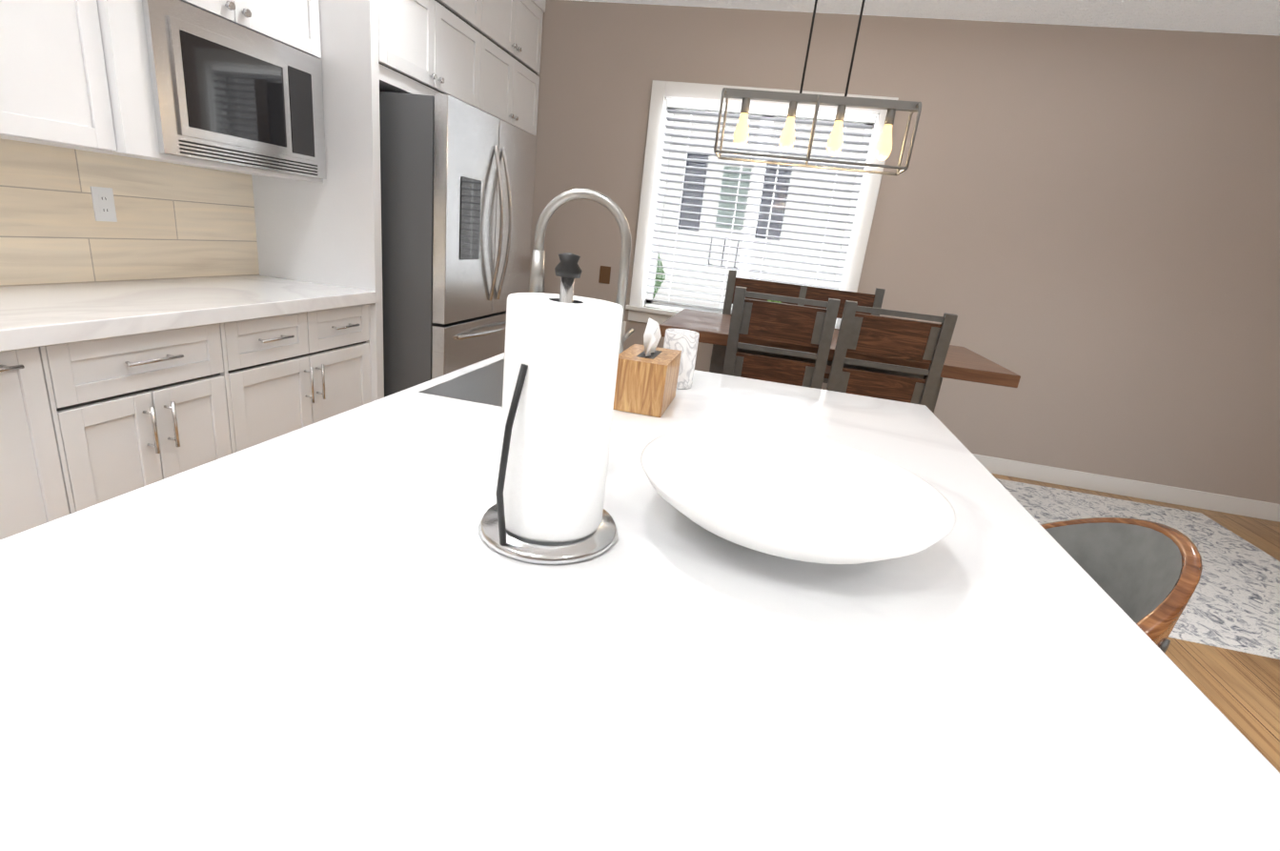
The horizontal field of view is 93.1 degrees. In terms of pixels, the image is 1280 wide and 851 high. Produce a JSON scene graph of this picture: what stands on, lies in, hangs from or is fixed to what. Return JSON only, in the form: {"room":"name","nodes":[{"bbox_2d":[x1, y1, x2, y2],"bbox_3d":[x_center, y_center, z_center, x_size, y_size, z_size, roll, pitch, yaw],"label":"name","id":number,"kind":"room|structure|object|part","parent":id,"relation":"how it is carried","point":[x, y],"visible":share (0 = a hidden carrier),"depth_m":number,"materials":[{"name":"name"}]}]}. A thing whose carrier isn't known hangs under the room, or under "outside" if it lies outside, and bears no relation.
{"room":"kitchen","nodes":[
{"label":"kitchen","id":0,"kind":"room"},
{"bbox_2d":[0,0,125,160],"bbox_3d":[-1.794,-1.411,1.374,0.348,1.333,0.731,10,18,10],"label":"upper cabinet","id":1,"kind":"object","parent":0,"relation":"attached to","point":[45,101],"depth_m":1.68,"materials":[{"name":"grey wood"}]},
{"bbox_2d":[49,0,335,186],"bbox_3d":[-1.600,-1.614,2.092,0.412,1.333,0.928,10,18,10],"label":"upper cabinet","id":2,"kind":"object","parent":0,"relation":"attached to","point":[119,41],"depth_m":1.88,"materials":[{"name":"grey wood"}]},
{"bbox_2d":[152,0,335,179],"bbox_3d":[-1.615,-1.279,2.278,0.394,0.509,0.754,10,18,10],"label":"microwave","id":3,"kind":"object","parent":0,"relation":"attached to","point":[240,83],"depth_m":2.20,"materials":[{"name":"grey metal"}]},
{"bbox_2d":[327,0,484,106],"bbox_3d":[-1.265,-2.070,2.919,0.628,0.888,0.910,10,18,10],"label":"upper cabinet","id":4,"kind":"object","parent":0,"relation":"attached to","point":[421,45],"depth_m":2.75,"materials":[{"name":"grey wood"}]},
{"bbox_2d":[528,0,1279,504],"bbox_3d":[1.828,-1.095,3.985,6.600,2.690,0.120,10,18,10],"label":"wall","id":5,"kind":"structure","parent":0,"point":[1076,229],"depth_m":3.77,"materials":[{"name":"beige paint"}]},
{"bbox_2d":[484,0,546,133],"bbox_3d":[-1.076,-2.311,3.757,0.628,0.888,0.874,10,18,10],"label":"upper cabinet","id":6,"kind":"object","parent":5,"relation":"attached to","point":[513,29],"depth_m":3.72,"materials":[{"name":"grey wood"}]},
{"bbox_2d":[598,265,610,284],"bbox_3d":[-0.254,-1.090,4.388,0.080,0.120,0.005,10,18,10],"label":"outlet","id":7,"kind":"object","parent":5,"relation":"attached to","point":[604,274],"visible":1,"depth_m":4.39,"materials":[{"name":"brown plastic"}]},
{"bbox_2d":[625,80,898,328],"bbox_3d":[0.755,-1.398,4.113,1.580,1.570,0.160,10,18,10],"label":"window","id":8,"kind":"structure","parent":5,"relation":"in","point":[638,312],"depth_m":4.05,"materials":[{"name":"white"}]},
{"bbox_3d":[0.768,-1.418,4.168,1.336,1.358,0.040,10,18,10],"label":"window sash","id":9,"kind":"part","parent":8,"relation":"part of","materials":[{"name":"white"}]},
{"bbox_2d":[645,100,875,313],"bbox_3d":[0.756,-1.403,4.117,1.328,1.355,0.059,10,18,10],"label":"window blinds","id":10,"kind":"object","parent":8,"relation":"attached to","point":[780,112],"visible":0.9,"depth_m":4.04,"materials":[{"name":"grey plastic"}]},
{"bbox_2d":[972,453,1279,522],"bbox_3d":[1.657,0.142,4.307,6.570,0.115,0.017,10,18,10],"label":"baseboard","id":11,"kind":"structure","parent":5,"relation":"attached to","point":[1216,502],"depth_m":4.00,"materials":[{"name":"white wood"}]},
{"bbox_2d":[568,0,1279,36],"bbox_3d":[0.995,-1.159,-0.807,6.840,0.100,9.440,10,18,10],"label":"ceiling","id":12,"kind":"structure","parent":0,"point":[1261,17],"depth_m":3.31,"materials":[{"name":"white paint"}]},
{"bbox_2d":[713,0,921,175],"bbox_3d":[0.804,-1.651,2.565,0.830,1.014,0.223,10,18,10],"label":"pendant light","id":13,"kind":"object","parent":12,"relation":"hanging from","point":[883,149],"visible":1,"depth_m":2.64,"materials":[{"name":"grey metal"}]},
{"bbox_2d":[992,473,1279,772],"bbox_3d":[0.687,1.487,0.023,6.840,0.100,9.440,10,18,10],"label":"floor","id":14,"kind":"structure","parent":0,"point":[1240,691],"depth_m":2.25,"materials":[{"name":"brown wood"}]},
{"bbox_2d":[0,343,110,540],"bbox_3d":[-1.887,0.182,1.614,0.618,0.857,0.380,10,18,10],"label":"base cabinet","id":15,"kind":"object","parent":14,"relation":"on","point":[53,462],"depth_m":1.61,"materials":[{"name":"grey wood"}]},
{"bbox_2d":[87,320,259,498],"bbox_3d":[-1.803,0.075,1.987,0.618,0.857,0.660,10,18,10],"label":"base cabinet","id":16,"kind":"object","parent":14,"relation":"on","point":[169,403],"depth_m":1.93,"materials":[{"name":"grey wood"}]},
{"bbox_2d":[0,274,377,354],"bbox_3d":[-2.024,0.000,0.612,0.633,0.052,4.760,10,18,10],"label":"countertop","id":17,"kind":"structure","parent":16,"relation":"on","point":[33,315],"depth_m":1.97,"materials":[{"name":"white stone"}]},
{"bbox_2d":[251,304,381,443],"bbox_3d":[-1.669,-0.095,2.578,0.618,0.857,0.865,10,18,10],"label":"base cabinet","id":18,"kind":"object","parent":14,"relation":"on","point":[311,368],"depth_m":2.52,"materials":[{"name":"grey wood"}]},
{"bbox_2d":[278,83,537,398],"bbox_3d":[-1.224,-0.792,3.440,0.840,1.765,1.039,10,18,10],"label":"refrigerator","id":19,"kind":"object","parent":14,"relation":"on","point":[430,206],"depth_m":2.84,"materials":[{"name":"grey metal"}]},
{"bbox_2d":[0,352,1279,850],"bbox_3d":[-0.007,0.509,1.181,1.250,0.911,1.790,10,18,10],"label":"kitchen island","id":20,"kind":"object","parent":14,"relation":"on","point":[349,631],"visible":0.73,"depth_m":0.55,"materials":[{"name":"white stone"}]},
{"bbox_2d":[419,352,610,412],"bbox_3d":[-0.287,-0.134,1.597,0.270,0.001,0.620,10,18,10],"label":"sink","id":21,"kind":"object","parent":20,"relation":"in","point":[482,385],"depth_m":1.41,"materials":[{"name":"silver metal"}]},
{"bbox_2d":[478,252,623,565],"bbox_3d":[-0.100,-0.030,0.744,0.180,0.352,0.180,10,18,10],"label":"paper towel holder","id":22,"kind":"object","parent":20,"relation":"on","point":[561,350],"visible":1,"depth_m":0.70,"materials":[{"name":"white paper"}]},
{"bbox_2d":[528,188,634,354],"bbox_3d":[-0.154,-0.401,1.691,0.297,0.480,0.130,10,18,10],"label":"faucet","id":23,"kind":"object","parent":20,"relation":"on","point":[537,275],"visible":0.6,"depth_m":1.62,"materials":[{"name":"silver metal"}]},
{"bbox_2d":[612,317,681,417],"bbox_3d":[0.021,-0.151,1.427,0.120,0.200,0.210,10,18,10],"label":"tissue box","id":24,"kind":"object","parent":20,"relation":"on","point":[647,375],"visible":0.92,"depth_m":1.35,"materials":[{"name":"brown wood"}]},
{"bbox_2d":[663,328,699,388],"bbox_3d":[0.106,-0.181,1.644,0.092,0.148,0.092,10,18,10],"label":"holder","id":25,"kind":"object","parent":20,"relation":"on","point":[685,342],"visible":0.67,"depth_m":1.60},
{"bbox_2d":[640,426,955,564],"bbox_3d":[0.207,0.108,0.864,0.424,0.085,0.424,10,18,10],"label":"serving bowl","id":26,"kind":"object","parent":20,"relation":"on","point":[795,497],"visible":1,"depth_m":0.89,"materials":[{"name":"white ceramic"}]},
{"bbox_2d":[722,285,840,389],"bbox_3d":[0.595,-0.075,2.888,0.427,1.127,0.473,10,18,10],"label":"dining chair","id":27,"kind":"object","parent":14,"relation":"on","point":[787,323],"visible":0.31,"depth_m":2.58,"materials":[{"name":"brown wood"}]},
{"bbox_2d":[1040,517,1202,652],"bbox_3d":[0.556,0.576,1.109,0.452,0.956,0.439,10,18,10],"label":"bar stool","id":28,"kind":"object","parent":14,"relation":"on","point":[1145,575],"visible":0.06,"depth_m":0.95,"materials":[{"name":"brown wood"}]},
{"bbox_2d":[996,478,1279,659],"bbox_3d":[2.136,0.580,3.274,2.600,0.004,1.750,10,18,10],"label":"rug","id":29,"kind":"object","parent":14,"relation":"on","point":[1233,602],"visible":0.18,"depth_m":3.09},
{"bbox_2d":[710,269,885,383],"bbox_3d":[0.941,-0.331,3.816,0.970,1.136,0.455,10,18,10],"label":"bench","id":30,"kind":"object","parent":29,"relation":"on","point":[876,299],"visible":0.15,"depth_m":3.86,"materials":[{"name":"brown wood"}]},
{"bbox_2d":[659,308,1020,413],"bbox_3d":[0.869,-0.014,3.162,1.540,0.907,0.815,10,18,10],"label":"dining table","id":31,"kind":"object","parent":29,"relation":"on","point":[963,363],"visible":0.35,"depth_m":2.74,"materials":[{"name":"brown wood"}]},
{"bbox_2d":[826,300,957,409],"bbox_3d":[1.032,0.000,2.811,0.427,1.127,0.473,10,18,10],"label":"dining chair","id":32,"kind":"object","parent":29,"relation":"on","point":[907,339],"visible":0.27,"depth_m":2.50,"materials":[{"name":"brown wood"}]},
{"label":"outside","id":33,"kind":"structure","parent":0,"visible":0},
{"bbox_2d":[653,113,865,309],"bbox_3d":[1.606,-2.262,6.260,8.000,5.500,0.370,10,18,10],"label":"window","id":34,"kind":"structure","parent":33,"point":[708,290],"depth_m":6.48,"materials":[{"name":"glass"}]},
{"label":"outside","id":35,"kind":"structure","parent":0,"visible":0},
{"bbox_2d":[652,253,665,299],"bbox_3d":[-0.273,-2.425,6.248,1.300,2.500,1.046,10,18,10],"label":"shrub","id":36,"kind":"object","parent":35,"point":[660,276],"depth_m":6.32,"materials":[{"name":"green plant"}]}
]}

